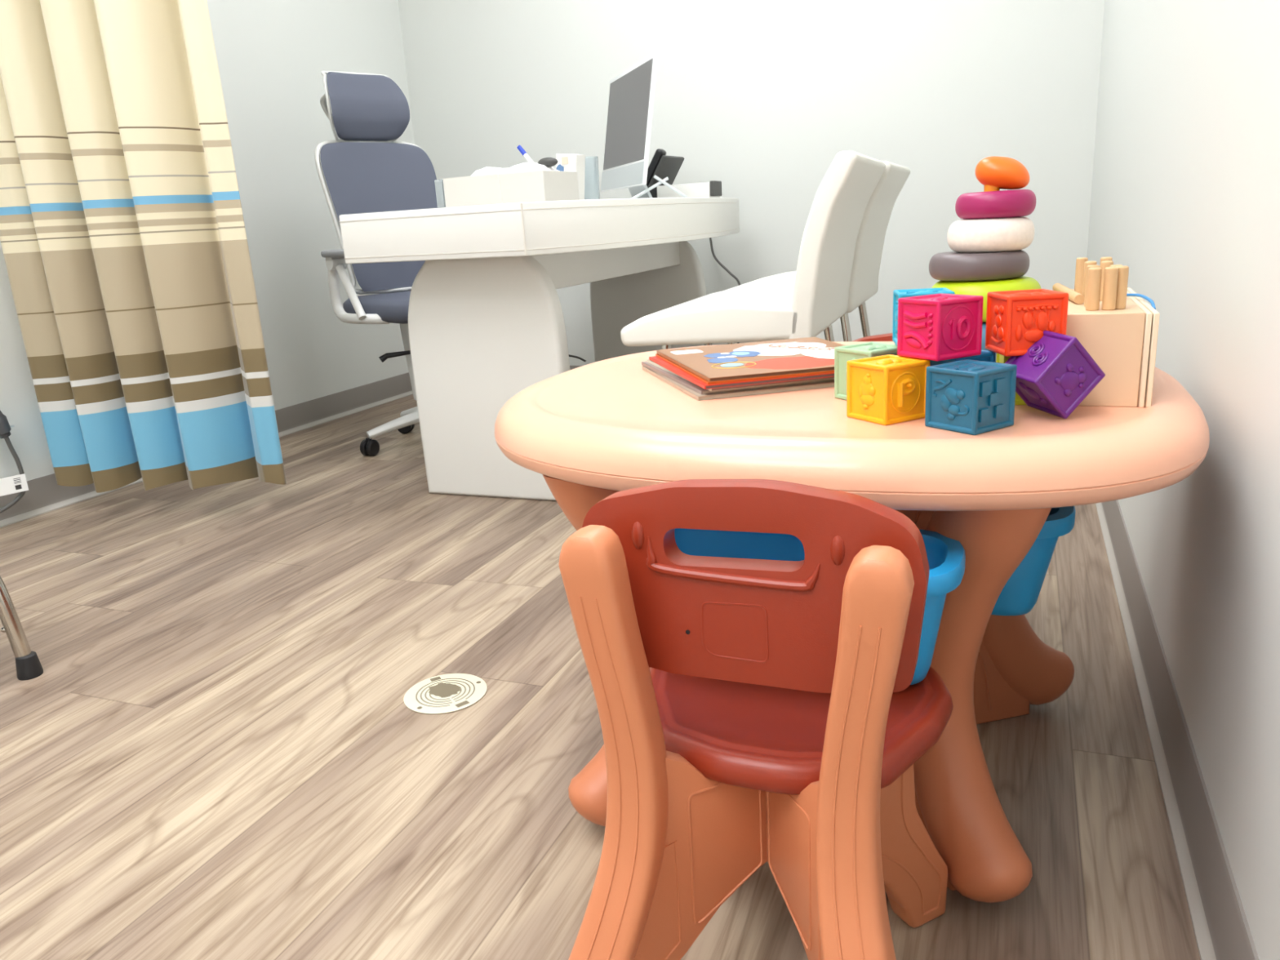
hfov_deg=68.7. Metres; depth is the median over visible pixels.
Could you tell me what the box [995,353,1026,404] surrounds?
block
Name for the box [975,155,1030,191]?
topper
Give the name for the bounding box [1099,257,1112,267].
wooden peg
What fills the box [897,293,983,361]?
block
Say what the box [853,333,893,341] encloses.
chair
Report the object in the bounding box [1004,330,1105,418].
block
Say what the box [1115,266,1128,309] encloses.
wooden peg
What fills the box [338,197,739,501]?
reception desk
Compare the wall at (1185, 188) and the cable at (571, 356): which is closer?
the wall at (1185, 188)
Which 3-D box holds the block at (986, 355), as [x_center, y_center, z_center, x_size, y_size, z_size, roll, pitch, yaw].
[0.313,-0.100,0.936,0.056,0.056,0.056,-12,18,-28]
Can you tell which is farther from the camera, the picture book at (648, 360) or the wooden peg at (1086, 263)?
the picture book at (648, 360)
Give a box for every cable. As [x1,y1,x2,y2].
[568,354,586,361]
[709,237,740,343]
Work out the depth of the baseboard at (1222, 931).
1.08 m
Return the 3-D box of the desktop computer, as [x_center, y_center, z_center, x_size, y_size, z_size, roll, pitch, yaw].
[-0.047,-1.096,2.990,0.115,0.408,0.518,-8,16,-15]
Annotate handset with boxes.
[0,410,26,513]
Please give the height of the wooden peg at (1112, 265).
0.040 m
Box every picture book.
[641,361,834,394]
[642,365,834,400]
[647,359,834,391]
[648,355,834,389]
[655,353,834,384]
[656,337,844,382]
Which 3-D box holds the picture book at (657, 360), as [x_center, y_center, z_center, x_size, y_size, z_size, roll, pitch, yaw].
[0.155,-0.149,1.192,0.232,0.004,0.260,-7,16,-12]
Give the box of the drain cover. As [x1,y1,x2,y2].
[403,673,487,714]
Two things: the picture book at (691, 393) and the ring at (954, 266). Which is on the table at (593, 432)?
the picture book at (691, 393)
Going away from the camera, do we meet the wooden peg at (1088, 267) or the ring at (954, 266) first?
the wooden peg at (1088, 267)
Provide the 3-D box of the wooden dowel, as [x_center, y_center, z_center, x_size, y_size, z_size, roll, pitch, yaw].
[0.473,-0.207,1.037,0.010,0.010,0.150,1,16,15]
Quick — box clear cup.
[584,155,599,199]
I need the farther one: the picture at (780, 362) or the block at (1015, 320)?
the picture at (780, 362)
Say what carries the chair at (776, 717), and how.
on the floor
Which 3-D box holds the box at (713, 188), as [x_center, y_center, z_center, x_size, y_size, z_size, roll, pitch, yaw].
[0.170,-0.971,3.151,0.197,0.056,0.120,3,17,22]
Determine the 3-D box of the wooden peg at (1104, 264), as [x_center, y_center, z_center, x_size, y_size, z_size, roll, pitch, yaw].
[0.491,-0.210,0.987,0.012,0.040,0.012,3,17,22]
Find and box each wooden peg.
[1074,257,1088,294]
[1082,261,1097,296]
[1084,265,1099,306]
[1085,267,1102,311]
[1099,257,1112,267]
[1099,260,1113,300]
[1102,266,1118,310]
[1109,264,1123,266]
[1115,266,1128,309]
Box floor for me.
[0,394,1200,959]
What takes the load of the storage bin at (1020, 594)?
attached to the table at (593, 432)
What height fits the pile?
0.101 m
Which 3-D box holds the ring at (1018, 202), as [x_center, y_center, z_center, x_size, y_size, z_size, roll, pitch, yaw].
[0.432,-0.335,1.138,0.092,0.031,0.092,3,17,22]
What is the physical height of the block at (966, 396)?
0.056 m
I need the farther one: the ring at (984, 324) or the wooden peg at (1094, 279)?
the ring at (984, 324)
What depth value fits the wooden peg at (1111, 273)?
0.90 m
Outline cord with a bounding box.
[1126,293,1155,310]
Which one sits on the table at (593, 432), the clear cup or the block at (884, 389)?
the block at (884, 389)
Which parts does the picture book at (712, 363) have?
title panel, title panel, title panel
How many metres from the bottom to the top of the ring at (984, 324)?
0.055 m
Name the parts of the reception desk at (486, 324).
panel, edge trim, panel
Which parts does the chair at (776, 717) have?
leg, backrest, seat, leg, leg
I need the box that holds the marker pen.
[516,145,533,162]
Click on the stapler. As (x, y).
(548, 162)
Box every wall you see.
[0,0,414,480]
[398,0,1104,365]
[1086,0,1279,959]
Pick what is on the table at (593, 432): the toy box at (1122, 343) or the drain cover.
the toy box at (1122, 343)
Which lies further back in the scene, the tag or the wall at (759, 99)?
the wall at (759, 99)
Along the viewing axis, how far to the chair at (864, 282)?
2.49 m
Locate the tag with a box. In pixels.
[0,473,28,496]
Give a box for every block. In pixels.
[834,341,897,399]
[846,354,929,425]
[892,287,955,346]
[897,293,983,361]
[924,359,1017,435]
[929,350,995,366]
[985,288,1068,356]
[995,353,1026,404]
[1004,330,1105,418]
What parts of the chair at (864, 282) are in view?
seat, leg, leg, backrest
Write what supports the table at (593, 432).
on the floor
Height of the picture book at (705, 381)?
0.003 m
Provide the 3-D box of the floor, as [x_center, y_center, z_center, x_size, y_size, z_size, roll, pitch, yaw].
[-0.627,0.364,1.625,2.735,0.100,5.240,3,17,22]
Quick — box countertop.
[338,197,739,263]
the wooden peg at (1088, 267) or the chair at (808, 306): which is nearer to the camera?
the wooden peg at (1088, 267)
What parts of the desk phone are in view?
display panel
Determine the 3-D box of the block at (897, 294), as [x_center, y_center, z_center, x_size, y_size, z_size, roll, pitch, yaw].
[0.296,-0.170,0.980,0.055,0.055,0.055,-1,16,9]
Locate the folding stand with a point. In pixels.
(661, 181)
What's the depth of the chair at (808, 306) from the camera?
1.95 m
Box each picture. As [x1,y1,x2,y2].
[711,361,756,368]
[745,355,834,368]
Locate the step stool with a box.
[0,576,43,680]
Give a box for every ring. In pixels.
[928,249,1029,281]
[931,275,1041,322]
[946,216,1034,252]
[955,189,1036,219]
[981,322,996,362]
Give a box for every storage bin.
[674,528,965,684]
[991,506,1075,615]
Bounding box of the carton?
[555,153,585,199]
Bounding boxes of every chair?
[314,71,437,456]
[558,479,953,959]
[620,151,885,349]
[724,160,910,344]
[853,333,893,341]
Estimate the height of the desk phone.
0.180 m
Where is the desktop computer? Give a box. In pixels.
[600,53,657,198]
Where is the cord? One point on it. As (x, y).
(1145, 297)
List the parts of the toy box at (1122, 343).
sliding lid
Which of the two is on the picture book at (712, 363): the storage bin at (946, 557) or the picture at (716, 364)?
the picture at (716, 364)
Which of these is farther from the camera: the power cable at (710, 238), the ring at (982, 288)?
the power cable at (710, 238)
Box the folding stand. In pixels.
[631,174,687,198]
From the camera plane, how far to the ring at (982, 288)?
1.12 m
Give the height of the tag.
0.046 m
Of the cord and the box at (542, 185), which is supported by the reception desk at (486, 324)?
the box at (542, 185)
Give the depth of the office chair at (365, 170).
3.13 m
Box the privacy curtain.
[0,0,286,493]
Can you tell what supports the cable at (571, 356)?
on the floor
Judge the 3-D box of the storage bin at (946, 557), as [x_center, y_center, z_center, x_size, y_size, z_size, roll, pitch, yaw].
[0.138,0.116,0.897,0.325,0.120,0.135,3,17,22]
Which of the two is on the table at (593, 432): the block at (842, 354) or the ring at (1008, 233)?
the block at (842, 354)
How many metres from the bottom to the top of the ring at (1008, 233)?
0.039 m
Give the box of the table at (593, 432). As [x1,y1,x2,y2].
[494,341,1209,902]
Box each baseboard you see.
[0,372,413,527]
[569,365,582,369]
[1095,499,1259,959]
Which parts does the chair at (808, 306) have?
leg, seat, leg, backrest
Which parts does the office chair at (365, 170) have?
armrest frame, headrest frame, frame, seat, backrest, lever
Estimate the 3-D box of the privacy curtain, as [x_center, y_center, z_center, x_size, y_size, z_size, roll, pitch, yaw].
[-1.355,-1.128,2.222,0.740,2.368,0.174,0,16,12]
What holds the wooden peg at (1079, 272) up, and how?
on the toy box at (1122, 343)
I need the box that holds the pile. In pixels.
[470,162,559,176]
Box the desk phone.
[646,148,684,197]
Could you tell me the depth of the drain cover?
1.47 m
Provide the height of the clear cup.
0.122 m
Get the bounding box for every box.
[434,169,579,208]
[657,180,721,197]
[1066,287,1159,407]
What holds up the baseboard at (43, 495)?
attached to the wall at (272, 55)
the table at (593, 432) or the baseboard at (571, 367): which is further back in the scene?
the baseboard at (571, 367)
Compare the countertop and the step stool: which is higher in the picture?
the countertop
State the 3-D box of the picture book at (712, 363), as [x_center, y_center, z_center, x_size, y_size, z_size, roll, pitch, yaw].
[0.164,-0.158,1.195,0.232,0.006,0.260,-6,16,-11]
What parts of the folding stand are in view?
leg, leg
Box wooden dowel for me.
[1052,283,1084,304]
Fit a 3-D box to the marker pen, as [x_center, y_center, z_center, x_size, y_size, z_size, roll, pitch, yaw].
[-0.289,-0.837,2.448,0.066,0.079,0.012,3,17,22]
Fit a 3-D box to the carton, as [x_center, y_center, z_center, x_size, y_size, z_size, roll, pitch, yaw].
[-0.188,-0.811,2.526,0.072,0.133,0.062,3,17,22]
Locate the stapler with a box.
[537,157,557,167]
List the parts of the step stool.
leg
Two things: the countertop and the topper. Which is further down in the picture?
the countertop
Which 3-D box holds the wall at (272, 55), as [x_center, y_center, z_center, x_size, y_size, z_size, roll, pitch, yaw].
[-2.020,-1.003,1.785,0.100,2.600,5.240,3,17,22]
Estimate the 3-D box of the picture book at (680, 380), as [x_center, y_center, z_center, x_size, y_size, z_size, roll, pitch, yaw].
[0.148,-0.145,1.209,0.232,0.004,0.260,-7,16,-14]

